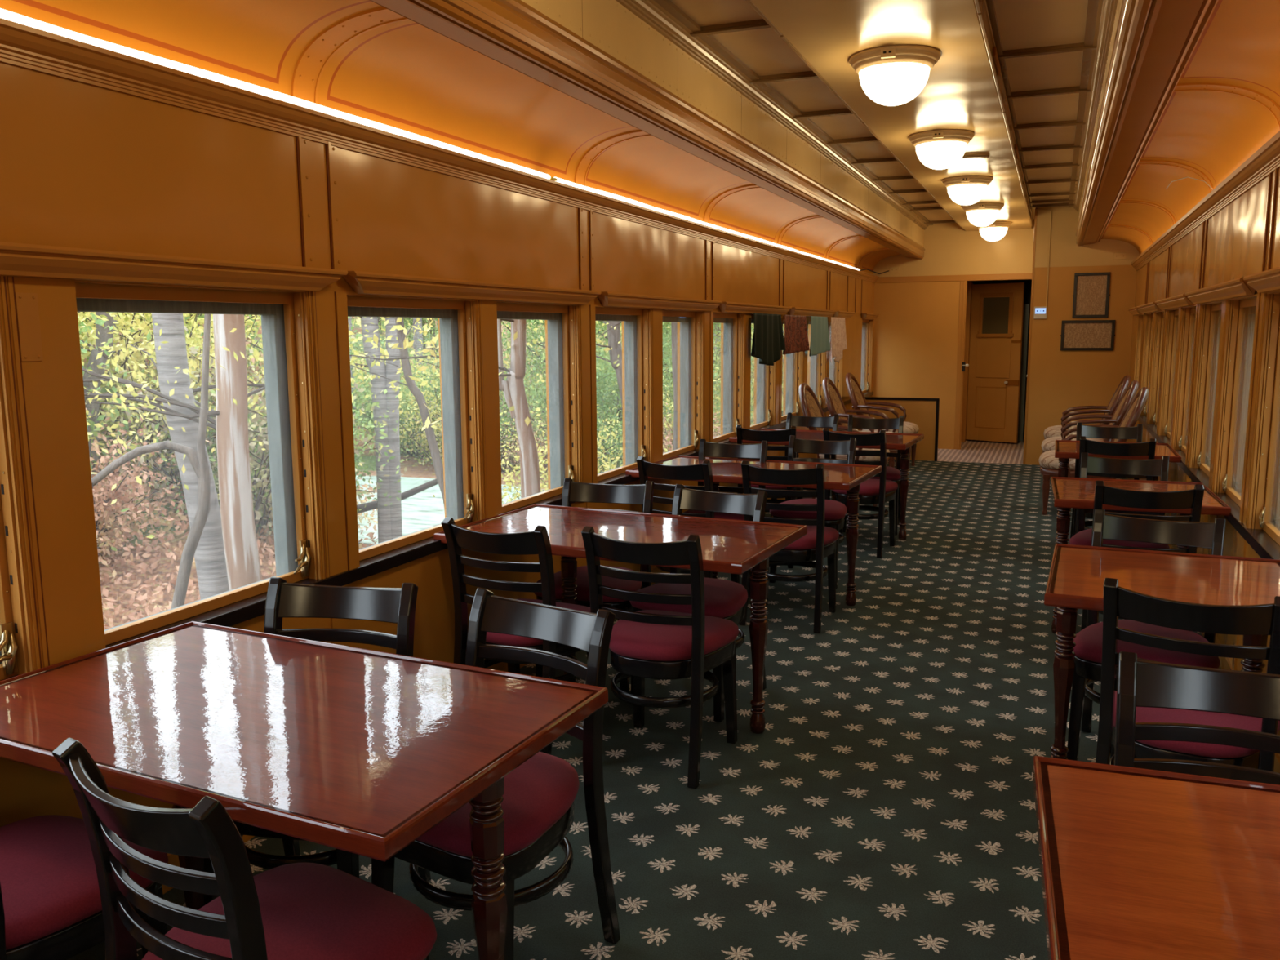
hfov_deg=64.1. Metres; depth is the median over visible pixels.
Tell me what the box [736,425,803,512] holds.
dining chair
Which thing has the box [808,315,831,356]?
window curtain
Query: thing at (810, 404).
armchair
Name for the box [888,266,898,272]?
wall outlet
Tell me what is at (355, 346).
shrub
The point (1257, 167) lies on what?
trim
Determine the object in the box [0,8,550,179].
light
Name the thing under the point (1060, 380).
wall
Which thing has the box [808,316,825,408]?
window
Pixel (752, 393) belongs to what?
shrub
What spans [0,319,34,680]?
window
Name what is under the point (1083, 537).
seat cushion
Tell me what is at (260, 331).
shrub
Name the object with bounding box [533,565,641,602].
seat cushion
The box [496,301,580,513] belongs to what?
window
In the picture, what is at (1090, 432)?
dining chair
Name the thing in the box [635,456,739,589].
dining chair
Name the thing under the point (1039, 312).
thermostat
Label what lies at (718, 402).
shrub
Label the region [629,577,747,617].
seat cushion
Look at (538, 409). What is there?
shrub
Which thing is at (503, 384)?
tree
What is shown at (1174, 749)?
seat cushion
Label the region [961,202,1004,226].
dome lamp
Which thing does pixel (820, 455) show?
seat cushion
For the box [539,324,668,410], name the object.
shrub
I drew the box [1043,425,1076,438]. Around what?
seat cushion
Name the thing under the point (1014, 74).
ceiling
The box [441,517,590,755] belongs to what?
dining chair
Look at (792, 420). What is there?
dining chair
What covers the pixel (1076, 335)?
framed document
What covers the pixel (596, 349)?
shrub
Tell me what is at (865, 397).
trim
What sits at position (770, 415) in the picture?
window
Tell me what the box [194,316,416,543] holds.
tree
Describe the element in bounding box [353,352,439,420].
shrub
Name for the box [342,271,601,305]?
trim
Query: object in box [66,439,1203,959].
floor
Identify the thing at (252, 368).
shrub
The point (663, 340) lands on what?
shrub
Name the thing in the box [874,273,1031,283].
trim
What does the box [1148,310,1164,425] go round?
window
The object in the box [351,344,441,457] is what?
shrub
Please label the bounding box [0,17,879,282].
trim
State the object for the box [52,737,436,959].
dining chair
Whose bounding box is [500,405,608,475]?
shrub
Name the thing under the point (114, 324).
tree
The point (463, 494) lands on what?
window
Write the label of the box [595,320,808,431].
tree
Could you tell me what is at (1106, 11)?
trim
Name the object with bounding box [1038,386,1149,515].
armchair
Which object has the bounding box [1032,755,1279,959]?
dining table
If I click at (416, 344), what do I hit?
tree
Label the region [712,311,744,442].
window
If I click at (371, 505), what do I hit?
fallen branch
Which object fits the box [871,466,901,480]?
seat cushion
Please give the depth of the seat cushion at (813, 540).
5.36 m
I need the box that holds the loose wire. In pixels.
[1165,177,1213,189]
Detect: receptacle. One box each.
[880,48,895,58]
[933,131,943,138]
[961,177,969,182]
[977,204,985,208]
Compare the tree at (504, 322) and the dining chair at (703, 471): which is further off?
the tree at (504, 322)
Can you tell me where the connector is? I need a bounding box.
[549,176,557,181]
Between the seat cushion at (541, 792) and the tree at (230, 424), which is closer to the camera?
the seat cushion at (541, 792)
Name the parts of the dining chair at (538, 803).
leg, leg, seat frame, leg, rail, leg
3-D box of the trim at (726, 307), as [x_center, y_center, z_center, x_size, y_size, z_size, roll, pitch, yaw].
[0.950,-1.370,8.188,0.072,0.072,1.955,3,9,22]
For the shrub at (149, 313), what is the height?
2.779 m
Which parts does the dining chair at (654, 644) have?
leg, leg, rail, seat frame, leg, leg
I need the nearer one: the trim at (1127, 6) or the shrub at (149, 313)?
the trim at (1127, 6)
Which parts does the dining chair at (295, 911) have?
leg, rail, leg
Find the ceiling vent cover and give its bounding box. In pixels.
[960,153,989,160]
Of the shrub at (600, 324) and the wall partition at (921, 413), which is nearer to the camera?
the wall partition at (921, 413)
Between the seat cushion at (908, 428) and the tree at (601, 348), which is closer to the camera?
the seat cushion at (908, 428)
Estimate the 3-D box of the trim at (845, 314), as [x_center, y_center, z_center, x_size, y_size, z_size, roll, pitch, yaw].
[2.306,-1.862,11.511,0.072,0.072,0.950,3,9,22]
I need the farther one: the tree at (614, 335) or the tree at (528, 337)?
the tree at (528, 337)
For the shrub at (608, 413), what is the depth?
19.67 m
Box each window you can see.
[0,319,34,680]
[74,280,321,645]
[346,292,482,560]
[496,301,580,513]
[595,305,651,481]
[662,309,702,459]
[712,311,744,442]
[750,313,775,430]
[781,315,803,420]
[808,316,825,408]
[828,317,842,397]
[860,319,872,393]
[1133,313,1143,395]
[1141,312,1153,416]
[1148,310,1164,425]
[1159,307,1178,438]
[1172,304,1195,453]
[1190,300,1222,476]
[1213,293,1257,506]
[1248,290,1279,545]
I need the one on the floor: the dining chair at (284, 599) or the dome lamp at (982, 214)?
the dining chair at (284, 599)
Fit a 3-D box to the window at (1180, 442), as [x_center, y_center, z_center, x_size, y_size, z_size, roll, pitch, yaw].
[3.553,-0.616,6.507,0.153,1.000,0.835,3,9,22]
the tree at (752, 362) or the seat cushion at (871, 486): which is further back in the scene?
the tree at (752, 362)
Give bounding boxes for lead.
[860,268,888,274]
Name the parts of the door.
panel moulding, panel, glazing frame, pane, latch plate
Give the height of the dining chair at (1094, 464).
0.885 m
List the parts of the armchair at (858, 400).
frame, arm, arm, leg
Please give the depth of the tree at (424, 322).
32.67 m
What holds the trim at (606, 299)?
attached to the wall at (84, 166)
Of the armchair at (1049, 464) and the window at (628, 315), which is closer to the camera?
the window at (628, 315)
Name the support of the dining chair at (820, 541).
on the floor
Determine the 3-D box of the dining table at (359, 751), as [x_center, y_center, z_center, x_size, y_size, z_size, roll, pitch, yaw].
[-0.830,0.862,2.303,1.315,0.764,0.775,4,9,25]
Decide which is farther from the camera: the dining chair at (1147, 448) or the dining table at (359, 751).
the dining chair at (1147, 448)
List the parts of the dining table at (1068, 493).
leg, edge moulding, leg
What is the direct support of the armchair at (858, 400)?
on the floor
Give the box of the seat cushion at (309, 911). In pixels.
[142,862,436,959]
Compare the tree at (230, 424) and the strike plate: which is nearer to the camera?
the tree at (230, 424)
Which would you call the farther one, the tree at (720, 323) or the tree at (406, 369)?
the tree at (720, 323)
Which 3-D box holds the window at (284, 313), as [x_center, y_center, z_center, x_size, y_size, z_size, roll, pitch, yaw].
[-1.309,-0.076,3.018,0.153,1.000,0.873,3,9,22]
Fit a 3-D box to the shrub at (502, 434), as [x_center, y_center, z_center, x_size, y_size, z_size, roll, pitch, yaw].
[-2.928,-0.931,21.550,2.503,1.783,2.288,-3,9,-20]
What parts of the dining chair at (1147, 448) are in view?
leg, seat frame, rail, leg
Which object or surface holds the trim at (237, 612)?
attached to the wall at (84, 166)
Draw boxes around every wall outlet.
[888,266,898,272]
[1113,252,1126,259]
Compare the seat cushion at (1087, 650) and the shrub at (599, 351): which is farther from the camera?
the shrub at (599, 351)
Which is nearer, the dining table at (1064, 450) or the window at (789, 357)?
the dining table at (1064, 450)
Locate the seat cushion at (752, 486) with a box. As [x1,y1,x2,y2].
[751,484,786,488]
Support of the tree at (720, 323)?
on the ground
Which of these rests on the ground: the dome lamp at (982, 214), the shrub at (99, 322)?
the shrub at (99, 322)
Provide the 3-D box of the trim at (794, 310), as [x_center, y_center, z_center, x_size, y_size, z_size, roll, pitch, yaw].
[1.720,-1.649,10.076,0.072,0.072,1.880,3,9,22]
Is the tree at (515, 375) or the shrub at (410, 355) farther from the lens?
the shrub at (410, 355)
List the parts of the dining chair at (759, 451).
leg, rail, leg, leg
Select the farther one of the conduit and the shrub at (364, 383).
the shrub at (364, 383)
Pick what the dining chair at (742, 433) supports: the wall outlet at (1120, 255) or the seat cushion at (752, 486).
the seat cushion at (752, 486)
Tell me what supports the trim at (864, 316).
attached to the wall at (84, 166)
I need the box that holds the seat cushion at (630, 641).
[608,609,738,661]
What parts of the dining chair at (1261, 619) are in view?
leg, leg, seat frame, rail, leg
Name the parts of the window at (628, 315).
storm sash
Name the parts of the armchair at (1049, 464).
leg, arm, seat frame, arm, frame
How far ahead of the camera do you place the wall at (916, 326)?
13.37 m
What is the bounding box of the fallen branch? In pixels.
[356,478,438,513]
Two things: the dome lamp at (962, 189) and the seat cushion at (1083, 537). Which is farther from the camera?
the dome lamp at (962, 189)
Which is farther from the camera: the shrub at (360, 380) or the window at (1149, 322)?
the shrub at (360, 380)
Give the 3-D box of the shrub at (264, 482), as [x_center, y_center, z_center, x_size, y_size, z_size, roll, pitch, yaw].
[-4.378,-0.584,11.494,3.786,2.697,3.460,-6,10,-34]
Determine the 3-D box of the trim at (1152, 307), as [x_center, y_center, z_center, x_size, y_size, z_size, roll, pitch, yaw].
[4.466,-1.508,8.976,0.072,0.072,1.880,3,9,22]
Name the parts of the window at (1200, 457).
sash, storm sash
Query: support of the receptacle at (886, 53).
attached to the dome lamp at (892, 75)
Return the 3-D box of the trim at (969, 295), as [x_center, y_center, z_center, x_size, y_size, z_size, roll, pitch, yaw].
[4.573,-1.643,14.297,0.065,2.200,0.400,3,9,22]
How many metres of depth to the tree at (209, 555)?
8.19 m
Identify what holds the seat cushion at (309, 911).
on the dining chair at (295, 911)
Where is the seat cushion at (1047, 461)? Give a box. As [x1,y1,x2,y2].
[1038,449,1075,470]
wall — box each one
[0,62,874,893]
[871,219,1034,448]
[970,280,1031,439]
[1025,265,1136,465]
[1034,205,1139,267]
[1125,166,1279,773]
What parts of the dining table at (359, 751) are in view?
leg, leg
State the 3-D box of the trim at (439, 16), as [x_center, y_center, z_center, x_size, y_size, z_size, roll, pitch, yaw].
[0.476,-1.819,5.723,0.229,0.132,16.550,3,9,22]
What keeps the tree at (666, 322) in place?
on the ground
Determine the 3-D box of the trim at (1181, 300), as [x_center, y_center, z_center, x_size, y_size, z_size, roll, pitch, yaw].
[3.696,-1.229,7.088,0.072,0.072,1.955,3,9,22]
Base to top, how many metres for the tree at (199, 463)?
5.415 m
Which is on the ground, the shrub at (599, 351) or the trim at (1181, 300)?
the shrub at (599, 351)
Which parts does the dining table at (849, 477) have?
leg, edge moulding, leg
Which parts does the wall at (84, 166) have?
plate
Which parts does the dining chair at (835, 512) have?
leg, leg, seat frame, rail, leg, leg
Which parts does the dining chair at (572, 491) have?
leg, leg, seat frame, rail, leg, leg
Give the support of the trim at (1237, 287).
attached to the wall at (1242, 239)
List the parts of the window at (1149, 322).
sash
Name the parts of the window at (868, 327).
storm sash, sash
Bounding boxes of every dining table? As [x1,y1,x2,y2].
[0,621,608,959]
[433,504,807,733]
[625,455,881,605]
[728,428,924,540]
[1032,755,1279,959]
[1044,543,1279,759]
[1050,476,1231,633]
[1054,440,1181,543]
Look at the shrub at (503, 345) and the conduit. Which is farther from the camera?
the shrub at (503, 345)
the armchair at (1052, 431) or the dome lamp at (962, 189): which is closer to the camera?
the dome lamp at (962, 189)
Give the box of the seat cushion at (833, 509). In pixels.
[769,498,846,519]
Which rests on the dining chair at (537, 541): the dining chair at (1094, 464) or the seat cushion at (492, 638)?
the seat cushion at (492, 638)
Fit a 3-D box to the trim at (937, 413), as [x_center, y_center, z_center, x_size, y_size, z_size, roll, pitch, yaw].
[3.553,-0.597,12.220,0.032,0.740,0.064,3,9,22]
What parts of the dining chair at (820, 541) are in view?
leg, leg, rail, seat frame, leg, leg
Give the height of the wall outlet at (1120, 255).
0.076 m
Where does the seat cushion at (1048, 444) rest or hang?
on the armchair at (1048, 444)
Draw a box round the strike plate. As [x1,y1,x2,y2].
[961,362,964,371]
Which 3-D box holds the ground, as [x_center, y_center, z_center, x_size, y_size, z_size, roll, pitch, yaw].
[1.473,-2.889,23.500,105.000,5.060,105.000,3,9,22]
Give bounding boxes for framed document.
[1060,320,1115,351]
[1071,271,1110,318]
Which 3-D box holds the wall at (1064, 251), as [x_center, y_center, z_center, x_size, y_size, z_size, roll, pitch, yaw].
[5.580,-2.951,12.655,1.234,0.753,3.004,3,9,22]
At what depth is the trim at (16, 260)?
2.68 m
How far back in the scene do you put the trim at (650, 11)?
5.48 m
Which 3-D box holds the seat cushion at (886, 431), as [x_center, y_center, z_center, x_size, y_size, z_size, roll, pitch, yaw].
[2.377,-0.426,10.468,0.621,0.141,0.590,3,9,22]
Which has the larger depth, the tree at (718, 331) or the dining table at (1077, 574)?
the tree at (718, 331)
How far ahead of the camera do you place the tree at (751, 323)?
24.27 m
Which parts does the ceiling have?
edge moulding, panel, panel, edge moulding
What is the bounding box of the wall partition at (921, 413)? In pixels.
[853,400,936,461]
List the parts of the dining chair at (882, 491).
leg, rail, seat frame, leg, leg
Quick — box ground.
[97,316,784,627]
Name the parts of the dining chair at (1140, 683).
leg, rail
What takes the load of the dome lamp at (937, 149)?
attached to the ceiling
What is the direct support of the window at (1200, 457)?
in the wall at (1242, 239)
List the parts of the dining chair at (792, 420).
leg, rail, leg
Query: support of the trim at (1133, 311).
attached to the wall at (1242, 239)
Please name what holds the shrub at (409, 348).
on the ground
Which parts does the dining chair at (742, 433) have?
leg, rail, seat frame, leg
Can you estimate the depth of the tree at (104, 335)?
10.50 m
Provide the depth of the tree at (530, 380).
28.65 m
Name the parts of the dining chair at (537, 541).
leg, rail, leg, seat frame, leg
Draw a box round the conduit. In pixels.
[1035,208,1052,306]
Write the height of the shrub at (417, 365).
2.373 m
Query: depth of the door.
14.03 m
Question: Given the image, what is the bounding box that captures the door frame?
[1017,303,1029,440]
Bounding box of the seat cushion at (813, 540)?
[782,525,839,550]
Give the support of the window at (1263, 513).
in the wall at (1242, 239)
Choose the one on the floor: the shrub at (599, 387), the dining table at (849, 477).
the dining table at (849, 477)
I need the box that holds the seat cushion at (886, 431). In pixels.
[859,430,896,433]
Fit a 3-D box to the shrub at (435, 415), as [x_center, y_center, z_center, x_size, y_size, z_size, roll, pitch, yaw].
[-3.517,-1.188,22.102,3.009,2.346,3.292,2,9,15]
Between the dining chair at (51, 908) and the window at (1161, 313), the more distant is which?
the window at (1161, 313)
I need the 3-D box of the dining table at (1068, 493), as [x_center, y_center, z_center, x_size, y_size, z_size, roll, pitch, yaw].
[2.446,0.429,5.127,0.735,0.764,0.800,3,9,20]
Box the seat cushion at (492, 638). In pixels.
[485,598,590,646]
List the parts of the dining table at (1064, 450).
leg, edge moulding, leg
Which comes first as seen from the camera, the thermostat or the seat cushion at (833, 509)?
the seat cushion at (833, 509)
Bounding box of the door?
[966,282,1024,443]
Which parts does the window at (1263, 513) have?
sash, storm sash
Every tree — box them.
[77,311,376,590]
[80,311,199,528]
[80,312,399,599]
[91,314,210,608]
[102,315,126,453]
[141,316,610,497]
[156,317,444,510]
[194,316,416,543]
[347,316,357,431]
[348,316,434,538]
[348,319,542,497]
[352,316,382,333]
[355,316,438,364]
[377,317,439,364]
[408,319,670,422]
[413,317,423,387]
[503,322,608,367]
[505,320,622,403]
[526,320,720,466]
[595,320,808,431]
[595,321,671,379]
[600,320,677,449]
[713,323,720,396]
[713,323,808,408]
[713,324,808,395]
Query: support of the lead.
attached to the wall at (84, 166)
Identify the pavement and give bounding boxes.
[355,475,545,546]
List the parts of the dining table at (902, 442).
edge moulding, leg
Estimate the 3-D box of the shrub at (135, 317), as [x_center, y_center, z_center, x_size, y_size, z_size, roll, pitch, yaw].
[-6.841,-1.314,12.217,3.054,2.405,3.432,1,8,10]
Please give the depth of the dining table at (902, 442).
7.61 m
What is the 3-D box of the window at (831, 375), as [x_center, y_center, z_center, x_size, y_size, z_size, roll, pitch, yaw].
[2.106,-1.315,11.385,0.153,1.000,0.800,3,9,22]
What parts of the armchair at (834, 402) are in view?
frame, arm, arm, leg, seat frame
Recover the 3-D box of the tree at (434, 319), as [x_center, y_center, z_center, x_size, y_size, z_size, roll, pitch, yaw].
[-6.781,-6.100,33.253,5.577,4.801,5.266,7,11,40]
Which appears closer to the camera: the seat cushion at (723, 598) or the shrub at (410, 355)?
the seat cushion at (723, 598)
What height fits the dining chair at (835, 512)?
0.885 m
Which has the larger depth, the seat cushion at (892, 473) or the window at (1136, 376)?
the window at (1136, 376)
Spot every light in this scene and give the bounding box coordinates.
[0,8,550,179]
[553,177,860,271]
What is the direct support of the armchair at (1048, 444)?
on the floor
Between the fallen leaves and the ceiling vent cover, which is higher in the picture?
the ceiling vent cover
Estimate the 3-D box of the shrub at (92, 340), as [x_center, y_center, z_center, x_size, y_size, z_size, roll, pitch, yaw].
[-6.288,-1.702,11.682,5.534,3.651,4.533,-8,11,-43]
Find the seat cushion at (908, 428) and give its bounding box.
[862,421,919,433]
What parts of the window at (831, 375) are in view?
storm sash, sash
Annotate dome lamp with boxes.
[848,44,941,106]
[908,128,974,169]
[942,175,993,204]
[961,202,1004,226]
[977,221,1012,241]
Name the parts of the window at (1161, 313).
sash, pane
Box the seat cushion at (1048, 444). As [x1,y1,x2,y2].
[1041,435,1103,451]
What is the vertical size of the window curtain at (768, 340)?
0.429 m
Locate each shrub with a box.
[77,311,260,481]
[77,311,262,391]
[78,312,211,551]
[80,312,139,353]
[81,317,188,457]
[84,312,385,467]
[84,315,266,480]
[84,332,155,519]
[85,400,209,569]
[86,312,248,344]
[91,324,407,546]
[99,341,266,493]
[106,344,427,533]
[141,313,262,371]
[350,346,371,436]
[351,333,504,465]
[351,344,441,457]
[351,384,369,447]
[353,340,413,405]
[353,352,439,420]
[360,333,543,475]
[364,351,439,417]
[399,381,544,468]
[400,347,439,387]
[417,345,546,454]
[433,396,622,504]
[438,337,622,470]
[439,396,542,472]
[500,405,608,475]
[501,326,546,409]
[524,351,669,444]
[534,386,664,466]
[537,370,673,474]
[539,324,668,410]
[595,349,751,414]
[597,367,783,459]
[600,363,783,457]
[615,403,751,453]
[662,340,782,424]
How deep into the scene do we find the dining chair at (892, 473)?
8.15 m
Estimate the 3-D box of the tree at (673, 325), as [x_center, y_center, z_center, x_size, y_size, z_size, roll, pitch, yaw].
[-0.230,-4.159,11.815,2.287,11.071,4.478,6,10,36]
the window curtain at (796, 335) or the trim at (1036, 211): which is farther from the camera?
the trim at (1036, 211)
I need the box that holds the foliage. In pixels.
[78,312,267,503]
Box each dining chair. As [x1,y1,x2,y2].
[0,814,168,959]
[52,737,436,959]
[204,577,431,905]
[371,587,620,959]
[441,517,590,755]
[533,477,654,692]
[581,525,738,788]
[629,484,767,721]
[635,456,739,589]
[684,439,768,596]
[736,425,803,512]
[738,460,839,633]
[769,435,857,588]
[770,413,839,516]
[822,427,897,558]
[842,414,903,534]
[1066,508,1226,760]
[1069,452,1169,612]
[1070,422,1142,537]
[1075,435,1155,533]
[1080,480,1204,630]
[1095,577,1279,771]
[1114,651,1279,785]
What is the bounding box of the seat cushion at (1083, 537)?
[1069,528,1168,548]
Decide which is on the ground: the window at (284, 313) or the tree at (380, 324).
the tree at (380, 324)
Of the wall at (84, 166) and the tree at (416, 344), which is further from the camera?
the tree at (416, 344)
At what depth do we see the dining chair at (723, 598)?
4.32 m
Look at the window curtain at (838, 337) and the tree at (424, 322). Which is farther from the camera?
the tree at (424, 322)
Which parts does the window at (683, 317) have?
storm sash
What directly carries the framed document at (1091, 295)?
attached to the wall at (1060, 380)
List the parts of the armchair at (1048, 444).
arm, arm, frame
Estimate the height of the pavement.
0.215 m
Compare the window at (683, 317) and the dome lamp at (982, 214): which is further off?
the dome lamp at (982, 214)
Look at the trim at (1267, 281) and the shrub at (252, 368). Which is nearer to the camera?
the trim at (1267, 281)
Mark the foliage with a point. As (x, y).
(130, 402)
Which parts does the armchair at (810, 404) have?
frame, arm, arm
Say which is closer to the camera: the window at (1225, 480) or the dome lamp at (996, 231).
the window at (1225, 480)
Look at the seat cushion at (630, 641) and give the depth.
3.63 m
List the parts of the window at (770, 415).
storm sash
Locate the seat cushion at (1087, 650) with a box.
[1073,619,1219,668]
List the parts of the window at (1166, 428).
sash, pane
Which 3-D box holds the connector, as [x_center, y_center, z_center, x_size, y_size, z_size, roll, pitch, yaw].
[-0.409,-1.414,4.798,0.013,0.014,0.070,3,9,22]
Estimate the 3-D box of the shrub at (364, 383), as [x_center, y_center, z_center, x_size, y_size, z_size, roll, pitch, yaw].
[-8.109,-3.141,29.138,3.563,2.351,2.919,-7,11,-40]
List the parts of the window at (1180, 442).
sash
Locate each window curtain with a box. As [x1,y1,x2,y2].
[751,312,786,365]
[782,314,809,354]
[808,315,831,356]
[829,316,847,362]
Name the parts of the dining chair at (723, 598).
leg, leg, seat frame, rail, leg, leg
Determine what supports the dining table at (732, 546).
on the floor
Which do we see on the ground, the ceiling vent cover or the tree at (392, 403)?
the tree at (392, 403)
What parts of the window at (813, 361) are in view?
storm sash, sash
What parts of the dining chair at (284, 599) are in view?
leg, seat frame, leg, rail, leg, leg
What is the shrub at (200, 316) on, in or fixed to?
on the ground
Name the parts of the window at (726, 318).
storm sash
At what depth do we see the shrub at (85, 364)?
10.53 m
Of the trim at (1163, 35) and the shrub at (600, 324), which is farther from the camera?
the shrub at (600, 324)
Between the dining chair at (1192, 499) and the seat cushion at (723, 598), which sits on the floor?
the dining chair at (1192, 499)
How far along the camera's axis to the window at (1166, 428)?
7.79 m
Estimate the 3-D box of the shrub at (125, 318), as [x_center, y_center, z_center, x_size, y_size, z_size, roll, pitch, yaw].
[-6.880,-2.465,12.985,5.046,4.064,6.160,1,8,9]
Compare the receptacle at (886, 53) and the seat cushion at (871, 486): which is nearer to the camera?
the receptacle at (886, 53)
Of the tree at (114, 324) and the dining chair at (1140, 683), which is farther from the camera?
the tree at (114, 324)
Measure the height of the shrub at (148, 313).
2.948 m
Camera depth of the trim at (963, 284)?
13.28 m
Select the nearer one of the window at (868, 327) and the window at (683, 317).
the window at (683, 317)
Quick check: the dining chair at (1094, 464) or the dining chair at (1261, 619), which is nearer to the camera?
the dining chair at (1261, 619)
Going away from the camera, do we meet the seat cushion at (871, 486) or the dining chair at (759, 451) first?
the dining chair at (759, 451)
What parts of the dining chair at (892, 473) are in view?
leg, leg, rail, seat frame, leg, leg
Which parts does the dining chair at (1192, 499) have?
leg, leg, rail, leg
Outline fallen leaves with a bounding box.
[95,453,377,630]
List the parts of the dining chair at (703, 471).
leg, rail, leg, leg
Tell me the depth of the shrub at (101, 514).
9.96 m
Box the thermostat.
[1033,306,1047,319]
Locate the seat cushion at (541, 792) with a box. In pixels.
[416,751,579,857]
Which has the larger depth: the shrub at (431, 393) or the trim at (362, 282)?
the shrub at (431, 393)
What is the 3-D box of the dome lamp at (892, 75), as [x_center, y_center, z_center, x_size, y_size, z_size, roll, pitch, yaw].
[1.169,-1.837,4.702,0.410,0.212,0.410,-3,9,-20]
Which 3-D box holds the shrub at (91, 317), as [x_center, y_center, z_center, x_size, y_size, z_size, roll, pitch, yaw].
[-7.553,-1.552,11.880,3.447,2.776,4.208,-1,8,-6]
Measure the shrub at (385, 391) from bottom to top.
2.691 m
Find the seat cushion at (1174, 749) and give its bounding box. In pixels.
[1113,690,1279,758]
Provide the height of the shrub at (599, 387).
2.152 m
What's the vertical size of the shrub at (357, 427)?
1.926 m
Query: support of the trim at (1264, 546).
attached to the wall at (1242, 239)
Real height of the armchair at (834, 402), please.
1.081 m
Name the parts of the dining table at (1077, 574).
leg, edge moulding, leg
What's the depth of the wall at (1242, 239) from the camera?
5.14 m
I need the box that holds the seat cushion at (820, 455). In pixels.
[818,448,889,461]
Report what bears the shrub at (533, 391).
on the ground
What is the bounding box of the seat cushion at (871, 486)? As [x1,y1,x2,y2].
[831,478,897,495]
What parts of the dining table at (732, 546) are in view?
leg, edge moulding, leg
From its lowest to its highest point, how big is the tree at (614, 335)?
10.756 m
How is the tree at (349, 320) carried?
on the ground
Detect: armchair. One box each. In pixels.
[798,383,889,506]
[822,377,897,468]
[845,373,919,471]
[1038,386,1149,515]
[1041,380,1138,453]
[1043,374,1130,439]
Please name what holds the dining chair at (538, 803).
on the floor
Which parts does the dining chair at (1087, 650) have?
leg, leg, seat frame, rail, leg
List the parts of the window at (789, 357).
storm sash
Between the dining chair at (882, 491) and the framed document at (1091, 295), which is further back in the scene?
the framed document at (1091, 295)
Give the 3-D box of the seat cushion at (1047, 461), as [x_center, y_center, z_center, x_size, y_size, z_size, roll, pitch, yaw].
[3.737,-0.181,8.717,0.621,0.141,0.590,3,9,22]
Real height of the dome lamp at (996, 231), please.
0.212 m
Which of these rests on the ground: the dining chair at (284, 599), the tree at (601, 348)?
the tree at (601, 348)
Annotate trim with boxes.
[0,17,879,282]
[0,241,347,291]
[0,391,873,680]
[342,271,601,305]
[369,0,923,258]
[441,0,924,257]
[597,291,722,311]
[615,0,928,230]
[719,301,791,315]
[789,306,836,317]
[834,311,855,318]
[861,313,879,319]
[864,396,939,400]
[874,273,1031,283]
[933,399,939,461]
[954,280,967,449]
[961,281,973,442]
[1022,208,1037,464]
[1072,0,1118,212]
[1075,0,1136,244]
[1077,0,1217,246]
[1127,306,1142,315]
[1131,130,1279,271]
[1136,302,1161,313]
[1137,414,1279,559]
[1155,293,1193,310]
[1184,277,1255,304]
[1243,266,1279,293]
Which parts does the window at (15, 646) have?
sash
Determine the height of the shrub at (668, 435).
2.164 m
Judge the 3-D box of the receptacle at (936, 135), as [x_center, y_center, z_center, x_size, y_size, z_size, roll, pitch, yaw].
[1.874,-2.169,6.419,0.061,0.036,0.030,3,9,22]
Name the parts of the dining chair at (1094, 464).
leg, rail, leg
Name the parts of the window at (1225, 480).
storm sash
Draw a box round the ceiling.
[0,0,1279,275]
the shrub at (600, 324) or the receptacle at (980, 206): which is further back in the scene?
the shrub at (600, 324)
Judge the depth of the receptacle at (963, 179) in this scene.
8.33 m
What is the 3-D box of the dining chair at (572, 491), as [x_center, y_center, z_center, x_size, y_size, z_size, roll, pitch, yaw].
[-0.201,0.463,4.590,0.475,0.885,0.526,2,9,16]
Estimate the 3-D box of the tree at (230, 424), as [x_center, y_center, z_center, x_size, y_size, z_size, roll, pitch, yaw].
[-4.112,-3.287,7.502,3.548,10.055,3.471,3,9,22]
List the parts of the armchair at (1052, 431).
arm, arm, frame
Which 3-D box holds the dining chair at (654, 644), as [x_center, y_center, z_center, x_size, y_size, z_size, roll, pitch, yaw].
[0.089,0.584,3.749,0.475,0.885,0.526,3,9,24]
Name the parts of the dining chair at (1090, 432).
leg, leg, rail, leg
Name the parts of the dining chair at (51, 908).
leg, seat frame, leg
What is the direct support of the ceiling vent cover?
in the ceiling

